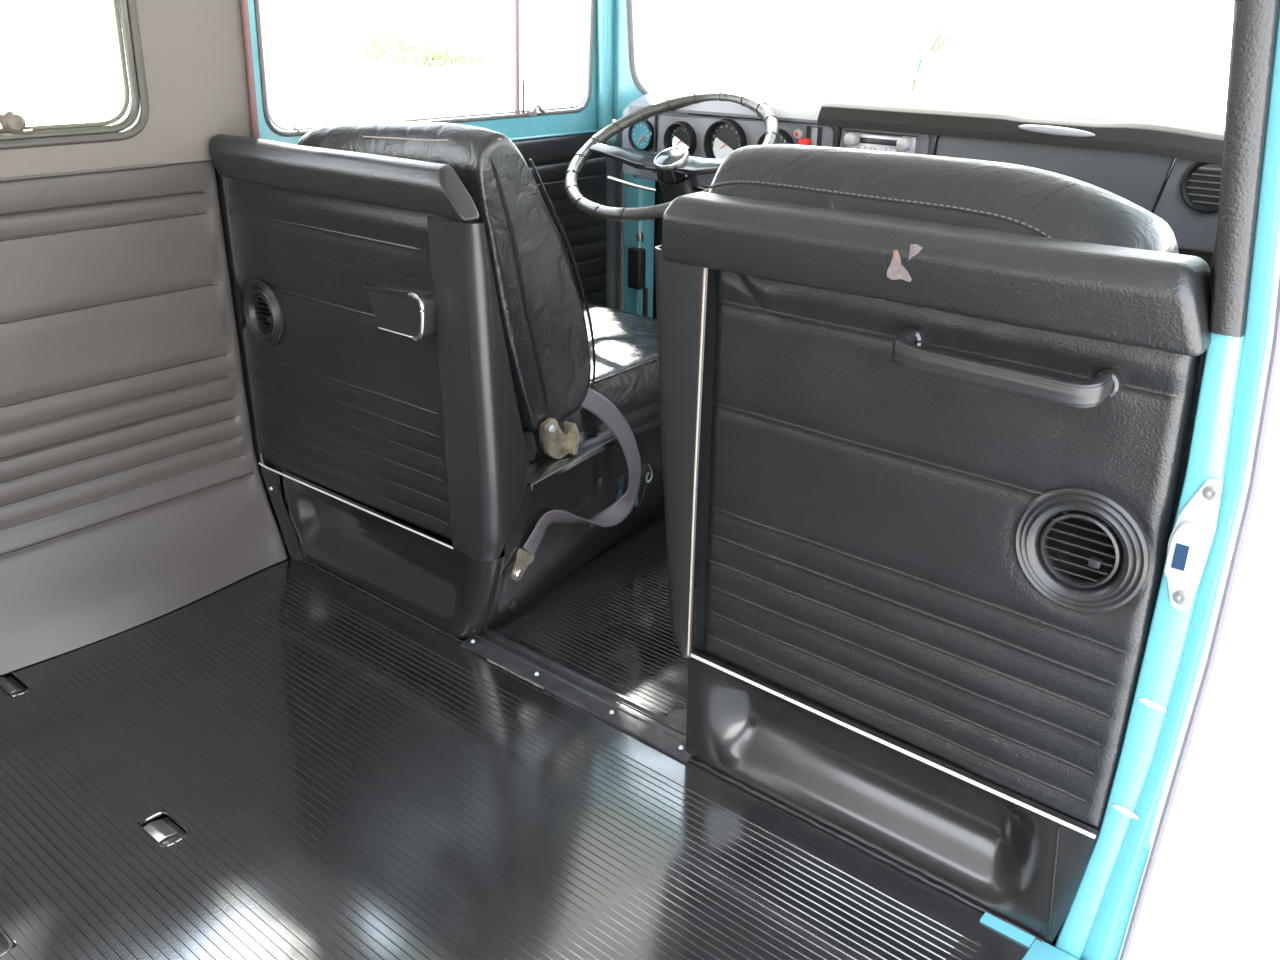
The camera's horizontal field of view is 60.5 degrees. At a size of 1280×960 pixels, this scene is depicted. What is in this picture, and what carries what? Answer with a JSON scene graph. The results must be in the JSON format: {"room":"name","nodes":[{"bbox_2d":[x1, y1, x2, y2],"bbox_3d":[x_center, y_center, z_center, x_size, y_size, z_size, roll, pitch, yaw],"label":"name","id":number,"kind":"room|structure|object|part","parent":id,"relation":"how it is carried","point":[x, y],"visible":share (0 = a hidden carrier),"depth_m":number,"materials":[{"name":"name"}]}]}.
{"room":"vehicle interior","nodes":[
{"label":"vehicle interior","id":0,"kind":"room"},
{"bbox_2d":[0,0,623,674],"bbox_3d":[-1.076,-0.217,1.376,0.170,1.250,3.450,19,29,36],"label":"wall","id":1,"kind":"structure","parent":0,"point":[135,489],"depth_m":1.73,"materials":[{"name":"beige leather"}]},
{"bbox_2d":[0,0,148,149],"bbox_3d":[-1.030,-0.565,1.282,0.042,0.385,0.910,19,29,36],"label":"window","id":2,"kind":"structure","parent":1,"relation":"in","point":[14,132],"depth_m":1.61,"materials":[{"name":"grey"}]},
{"bbox_3d":[-1.401,0.146,1.085,0.130,0.698,2.286,19,29,36],"label":"upholstered panel","id":3,"kind":"part","parent":1,"relation":"part of","materials":[{"name":"grey leather"}]},
{"bbox_2d":[248,0,606,306],"bbox_3d":[-0.361,-0.567,2.192,0.066,1.170,0.910,19,29,36],"label":"door","id":4,"kind":"structure","parent":1,"relation":"in","point":[551,142],"depth_m":2.39,"materials":[{"name":"black plastic"}]},
{"bbox_2d":[254,0,594,136],"bbox_3d":[-0.357,-0.869,2.036,0.037,0.398,0.806,19,29,36],"label":"window","id":5,"kind":"structure","parent":4,"relation":"attached to","point":[525,112],"depth_m":2.19,"materials":[{"name":"grey rubber"}]},
{"bbox_3d":[-0.371,-0.369,2.287,0.042,0.630,0.875,19,29,36],"label":"panel","id":6,"kind":"part","parent":4,"relation":"part of","materials":[{"name":"black leather"}]},
{"bbox_2d":[0,466,1058,959],"bbox_3d":[-0.525,0.543,1.138,1.550,0.052,3.450,19,29,36],"label":"floor","id":7,"kind":"structure","parent":0,"point":[348,779],"depth_m":1.36,"materials":[{"name":"black rubber"}]},
{"bbox_2d":[0,927,13,955],"bbox_3d":[-0.711,0.505,1.182,0.076,0.018,0.051,19,29,36],"label":"bracket","id":8,"kind":"object","parent":7,"relation":"on","point":[6,944],"depth_m":1.19,"materials":[{"name":"grey metal"}]},
{"bbox_2d":[0,671,30,697],"bbox_3d":[-0.934,0.309,1.633,0.084,0.018,0.031,19,29,36],"label":"bracket","id":9,"kind":"object","parent":7,"relation":"on","point":[10,686],"depth_m":1.63,"materials":[{"name":"grey metal"}]},
{"bbox_3d":[-0.941,0.307,1.635,0.054,0.011,0.017,19,29,36],"label":"catch plate","id":10,"kind":"part","parent":9,"relation":"part of","materials":[{"name":"grey metal"}]},
{"bbox_2d":[139,810,189,847],"bbox_3d":[-0.584,0.435,1.350,0.069,0.018,0.040,19,29,36],"label":"bracket","id":11,"kind":"object","parent":7,"relation":"on","point":[163,832],"depth_m":1.35,"materials":[{"name":"grey metal"}]},
{"bbox_3d":[-0.591,0.433,1.351,0.039,0.011,0.026,19,29,36],"label":"catch plate","id":12,"kind":"part","parent":11,"relation":"part of","materials":[{"name":"silver metal"}]},
{"bbox_2d":[272,414,664,641],"bbox_3d":[-0.232,-0.018,2.051,0.579,0.274,0.664,19,29,36],"label":"pedestal","id":13,"kind":"object","parent":7,"relation":"on","point":[455,593],"visible":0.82,"depth_m":1.84,"materials":[{"name":"black paint"}]},
{"bbox_3d":[-0.423,0.123,1.850,0.554,0.168,0.038,19,29,36],"label":"kick panel","id":14,"kind":"part","parent":13,"relation":"part of","materials":[{"name":"black paint"}]},
{"bbox_2d":[295,121,659,460],"bbox_3d":[-0.207,-0.385,1.928,0.530,0.513,0.621,19,29,36],"label":"seat","id":15,"kind":"object","parent":13,"relation":"on","point":[560,346],"visible":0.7,"depth_m":1.66,"materials":[{"name":"black leather"}]},
{"bbox_3d":[-0.176,-0.054,1.713,0.011,0.052,0.034,19,29,36],"label":"hinge arm","id":16,"kind":"part","parent":15,"relation":"part of","materials":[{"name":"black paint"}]},
{"bbox_2d":[511,388,640,580],"bbox_3d":[-0.112,-0.007,1.768,0.060,0.250,0.316,19,29,36],"label":"belt","id":17,"kind":"object","parent":15,"relation":"attached to","point":[594,402],"visible":1,"depth_m":1.81,"materials":[{"name":"grey fabric"}]},
{"bbox_3d":[-0.181,0.128,1.699,0.003,0.052,0.050,19,29,36],"label":"anchor plate","id":18,"kind":"part","parent":17,"relation":"part of","materials":[{"name":"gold metal"}]},
{"bbox_2d":[522,302,659,444],"bbox_3d":[-0.186,-0.232,2.050,0.498,0.104,0.511,19,29,36],"label":"cushion","id":19,"kind":"object","parent":15,"relation":"on","point":[625,372],"depth_m":1.88,"materials":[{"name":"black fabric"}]},
{"bbox_3d":[-0.190,-0.172,2.054,0.480,0.024,0.480,19,29,36],"label":"seat frame","id":20,"kind":"part","parent":15,"relation":"part of","materials":[{"name":"black paint"}]},
{"bbox_3d":[-0.065,0.035,1.947,0.078,0.262,0.649,14,26,28],"label":"panel","id":21,"kind":"part","parent":13,"relation":"part of","materials":[{"name":"black paint"}]},
{"bbox_3d":[-0.029,-0.090,1.903,0.039,0.019,0.581,14,26,28],"label":"rail","id":22,"kind":"part","parent":13,"relation":"part of","materials":[{"name":"black metal"}]},
{"bbox_3d":[-0.240,-0.134,2.009,0.515,0.011,0.590,19,29,36],"label":"plate","id":23,"kind":"part","parent":13,"relation":"part of","materials":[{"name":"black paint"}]},
{"bbox_2d":[487,659,543,688],"bbox_3d":[-0.189,0.294,1.663,0.120,0.003,0.005,19,29,36],"label":"bead","id":24,"kind":"object","parent":7,"relation":"on","point":[490,661],"visible":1,"depth_m":1.66},
{"bbox_2d":[461,629,690,762],"bbox_3d":[-0.094,0.308,1.623,0.450,0.014,0.054,19,29,36],"label":"trim","id":25,"kind":"structure","parent":7,"relation":"on","point":[642,727],"depth_m":1.61,"materials":[{"name":"metal"}]},
{"bbox_2d":[483,519,784,735],"bbox_3d":[0.180,0.165,1.971,0.521,0.008,0.902,19,29,36],"label":"floor mat","id":26,"kind":"object","parent":7,"relation":"on","point":[608,621],"visible":0.23,"depth_m":1.78,"materials":[{"name":"black rubber"}]},
{"bbox_2d":[667,709,686,728],"bbox_3d":[0.062,0.337,1.551,0.050,0.004,0.050,19,29,36],"label":"plug","id":27,"kind":"object","parent":26,"relation":"on","point":[679,715],"visible":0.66,"depth_m":1.55,"materials":[{"name":"grey plastic"}]},
{"bbox_2d":[686,584,1099,943],"bbox_3d":[0.454,0.236,1.496,0.526,0.260,0.607,19,29,36],"label":"pedestal","id":28,"kind":"object","parent":7,"relation":"on","point":[1008,861],"visible":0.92,"depth_m":1.31,"materials":[{"name":"black paint"}]},
{"bbox_2d":[209,134,1211,838],"bbox_3d":[-0.091,-0.107,1.455,1.499,0.579,0.140,19,29,36],"label":"panels","id":29,"kind":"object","parent":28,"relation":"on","point":[921,478],"depth_m":1.18,"materials":[{"name":"black plastic"}]},
{"bbox_2d":[243,280,283,346],"bbox_3d":[-0.623,-0.283,1.849,0.112,0.112,0.040,19,29,36],"label":"air vent","id":30,"kind":"object","parent":29,"relation":"in","point":[263,300],"depth_m":1.84,"materials":[{"name":"black plastic"}]},
{"bbox_3d":[-0.471,-0.213,1.745,0.520,0.532,0.036,18,29,35],"label":"upholstered panel","id":31,"kind":"part","parent":29,"relation":"part of","materials":[{"name":"black leather"}]},
{"bbox_3d":[-0.448,-0.444,1.587,0.602,0.066,0.040,19,29,36],"label":"padded rail","id":32,"kind":"part","parent":29,"relation":"part of","materials":[{"name":"black leather"}]},
{"bbox_3d":[-0.226,-0.119,1.573,0.128,0.500,0.069,-2,23,-6],"label":"corner post","id":33,"kind":"part","parent":29,"relation":"part of","materials":[{"name":"black plastic"}]},
{"bbox_3d":[0.260,-0.214,1.071,0.568,0.072,0.075,19,29,36],"label":"padded rail","id":34,"kind":"part","parent":29,"relation":"part of","materials":[{"name":"black leather"}]},
{"bbox_3d":[0.327,-0.104,1.013,0.204,0.033,0.047,19,29,36],"label":"grab handle","id":35,"kind":"part","parent":29,"relation":"part of","materials":[{"name":"black plastic"}]},
{"bbox_2d":[1014,487,1149,612],"bbox_3d":[0.423,0.063,1.048,0.125,0.125,0.040,19,29,36],"label":"air vent","id":36,"kind":"object","parent":29,"relation":"in","point":[1077,549],"depth_m":1.04,"materials":[{"name":"black plastic"}]},
{"bbox_2d":[1055,0,1279,959],"bbox_3d":[0.486,-0.032,0.976,0.142,1.221,0.068,19,29,36],"label":"trim","id":37,"kind":"structure","parent":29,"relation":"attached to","point":[1240,388],"depth_m":0.94,"materials":[{"name":"teal paint"}]},
{"bbox_2d":[1164,478,1222,610],"bbox_3d":[0.483,0.058,0.968,0.034,0.130,0.013,19,29,36],"label":"latch plate","id":38,"kind":"object","parent":37,"relation":"attached to","point":[1191,538],"depth_m":0.96,"materials":[{"name":"grey paint"}]},
{"bbox_3d":[0.441,0.229,1.510,0.486,0.260,0.598,19,29,36],"label":"panel","id":39,"kind":"part","parent":28,"relation":"part of","materials":[{"name":"black paint"}]},
{"bbox_2d":[708,144,1178,253],"bbox_3d":[0.458,-0.162,1.417,0.535,0.529,0.626,19,29,36],"label":"passenger seat","id":40,"kind":"object","parent":28,"relation":"on","point":[991,195],"visible":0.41,"depth_m":1.11,"materials":[{"name":"black leather"}]},
{"bbox_2d":[980,912,1034,947],"bbox_3d":[0.406,0.495,1.212,0.057,0.004,0.017,19,29,36],"label":"trim","id":41,"kind":"structure","parent":7,"relation":"on","point":[988,919],"depth_m":1.21,"materials":[{"name":"teal paint"}]},
{"bbox_2d":[1022,939,1078,959],"bbox_3d":[0.084,0.694,0.754,0.088,0.014,1.198,19,29,36],"label":"trim","id":42,"kind":"structure","parent":7,"relation":"on","point":[1039,950],"depth_m":1.18,"materials":[{"name":"teal paint"}]},
{"bbox_2d":[597,0,1212,412],"bbox_3d":[0.484,-0.525,2.118,1.415,1.191,0.218,19,29,36],"label":"door frame","id":43,"kind":"structure","parent":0,"point":[616,88],"depth_m":2.41,"materials":[{"name":"teal paint"}]},
{"bbox_3d":[0.479,-0.843,1.958,1.400,0.480,0.132,19,29,36],"label":"windscreen frame","id":44,"kind":"part","parent":43,"relation":"part of","materials":[{"name":"teal paint"}]},
{"bbox_3d":[-0.004,-0.496,2.636,0.055,0.700,0.055,19,29,36],"label":"hinge post","id":45,"kind":"part","parent":43,"relation":"part of","materials":[{"name":"teal metal"}]},
{"bbox_3d":[-0.001,-0.565,2.555,0.014,0.020,0.015,19,29,36],"label":"hinge bolt plate","id":46,"kind":"part","parent":43,"relation":"part of","materials":[{"name":"silver metal"}]},
{"bbox_2d":[626,0,658,94],"bbox_3d":[0.487,-0.822,1.951,1.291,0.345,0.091,19,29,36],"label":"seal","id":47,"kind":"structure","parent":43,"relation":"in","point":[629,5],"depth_m":2.33,"materials":[{"name":"grey rubber"}]},
{"bbox_2d":[622,88,1223,252],"bbox_3d":[0.487,-0.602,2.020,1.275,0.190,0.246,19,29,36],"label":"dashboard","id":48,"kind":"object","parent":43,"relation":"attached to","point":[1172,171],"visible":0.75,"depth_m":1.81,"materials":[{"name":"grey plastic"}]},
{"bbox_2d":[607,175,706,202],"bbox_3d":[0.139,-0.347,2.259,0.181,0.598,0.423,19,29,36],"label":"column","id":49,"kind":"structure","parent":48,"relation":"attached to","point":[690,185],"depth_m":2.07,"materials":[{"name":"black plastic"}]},
{"bbox_2d":[565,91,778,221],"bbox_3d":[0.056,-0.610,2.050,0.413,0.205,0.371,15,27,30],"label":"steering wheel","id":50,"kind":"object","parent":49,"relation":"attached to","point":[672,165],"visible":0.82,"depth_m":2.06,"materials":[{"name":"grey plastic"}]},
{"bbox_3d":[0.198,-0.650,2.134,0.408,0.102,0.012,19,29,36],"label":"instrument plate","id":51,"kind":"part","parent":48,"relation":"part of","materials":[{"name":"grey plastic"}]},
{"bbox_2d":[793,129,801,138],"bbox_3d":[0.292,-0.642,2.039,0.018,0.018,0.006,19,29,36],"label":"switch","id":52,"kind":"object","parent":48,"relation":"attached to","point":[797,133],"depth_m":2.04,"materials":[{"name":"red plastic"}]},
{"bbox_3d":[0.304,-0.625,2.029,0.020,0.012,0.016,19,29,36],"label":"heater lever","id":53,"kind":"part","parent":48,"relation":"part of","materials":[{"name":"red plastic"}]},
{"bbox_3d":[0.321,-0.618,2.026,0.011,0.060,0.003,19,29,36],"label":"lever plate","id":54,"kind":"part","parent":48,"relation":"part of","materials":[{"name":"grey metal"}]},
{"bbox_3d":[0.375,-0.608,1.959,0.024,0.024,0.020,19,29,36],"label":"knob","id":55,"kind":"part","parent":48,"relation":"part of","materials":[{"name":"grey plastic"}]},
{"bbox_3d":[0.423,-0.587,1.938,0.144,0.048,0.004,19,29,36],"label":"chrome frame","id":56,"kind":"part","parent":48,"relation":"part of","materials":[{"name":"white metal"}]},
{"bbox_3d":[0.455,-0.581,1.898,0.024,0.024,0.020,19,29,36],"label":"knob","id":57,"kind":"part","parent":48,"relation":"part of","materials":[{"name":"grey"}]},
{"bbox_3d":[0.658,-0.482,1.787,0.389,0.156,0.014,19,29,36],"label":"glove box lid","id":58,"kind":"part","parent":48,"relation":"part of","materials":[{"name":"grey plastic"}]},
{"bbox_2d":[1180,161,1221,213],"bbox_3d":[0.848,-0.438,1.634,0.082,0.082,0.014,19,29,36],"label":"vent","id":59,"kind":"object","parent":48,"relation":"attached to","point":[1200,182],"depth_m":1.64,"materials":[{"name":"black plastic"}]},
{"bbox_2d":[1098,350,1206,827],"bbox_3d":[0.745,-0.225,1.360,0.057,1.120,0.885,14,26,28],"label":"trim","id":60,"kind":"structure","parent":43,"relation":"in","point":[1187,451],"depth_m":1.04,"materials":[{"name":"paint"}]},
{"bbox_3d":[-0.522,-0.576,0.635,1.560,0.105,3.400,19,29,36],"label":"ceiling","id":61,"kind":"structure","parent":0,"visible":0},
{"bbox_2d":[911,0,950,93],"bbox_3d":[0.479,-0.815,1.748,0.058,0.385,0.006,19,29,36],"label":"hanging ornament","id":62,"kind":"object","parent":61,"relation":"hanging from","point":[938,37],"visible":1,"depth_m":1.79,"materials":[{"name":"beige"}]},
{"bbox_3d":[0.479,-0.830,1.740,0.049,0.352,0.001,19,29,36],"label":"cord","id":63,"kind":"part","parent":62,"relation":"part of","materials":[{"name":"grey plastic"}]},
{"label":"outside","id":64,"kind":"structure","parent":0,"visible":0},
{"bbox_2d":[0,30,1279,959],"bbox_3d":[-0.693,0.535,2.237,120.000,0.001,120.000,19,29,36],"label":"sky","id":65,"kind":"structure","parent":64,"point":[1215,894],"depth_m":19.09,"materials":[{"name":"concrete"}]},
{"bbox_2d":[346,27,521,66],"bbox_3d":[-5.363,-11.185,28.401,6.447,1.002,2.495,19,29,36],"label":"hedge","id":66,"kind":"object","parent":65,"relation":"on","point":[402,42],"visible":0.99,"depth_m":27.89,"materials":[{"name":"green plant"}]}
]}

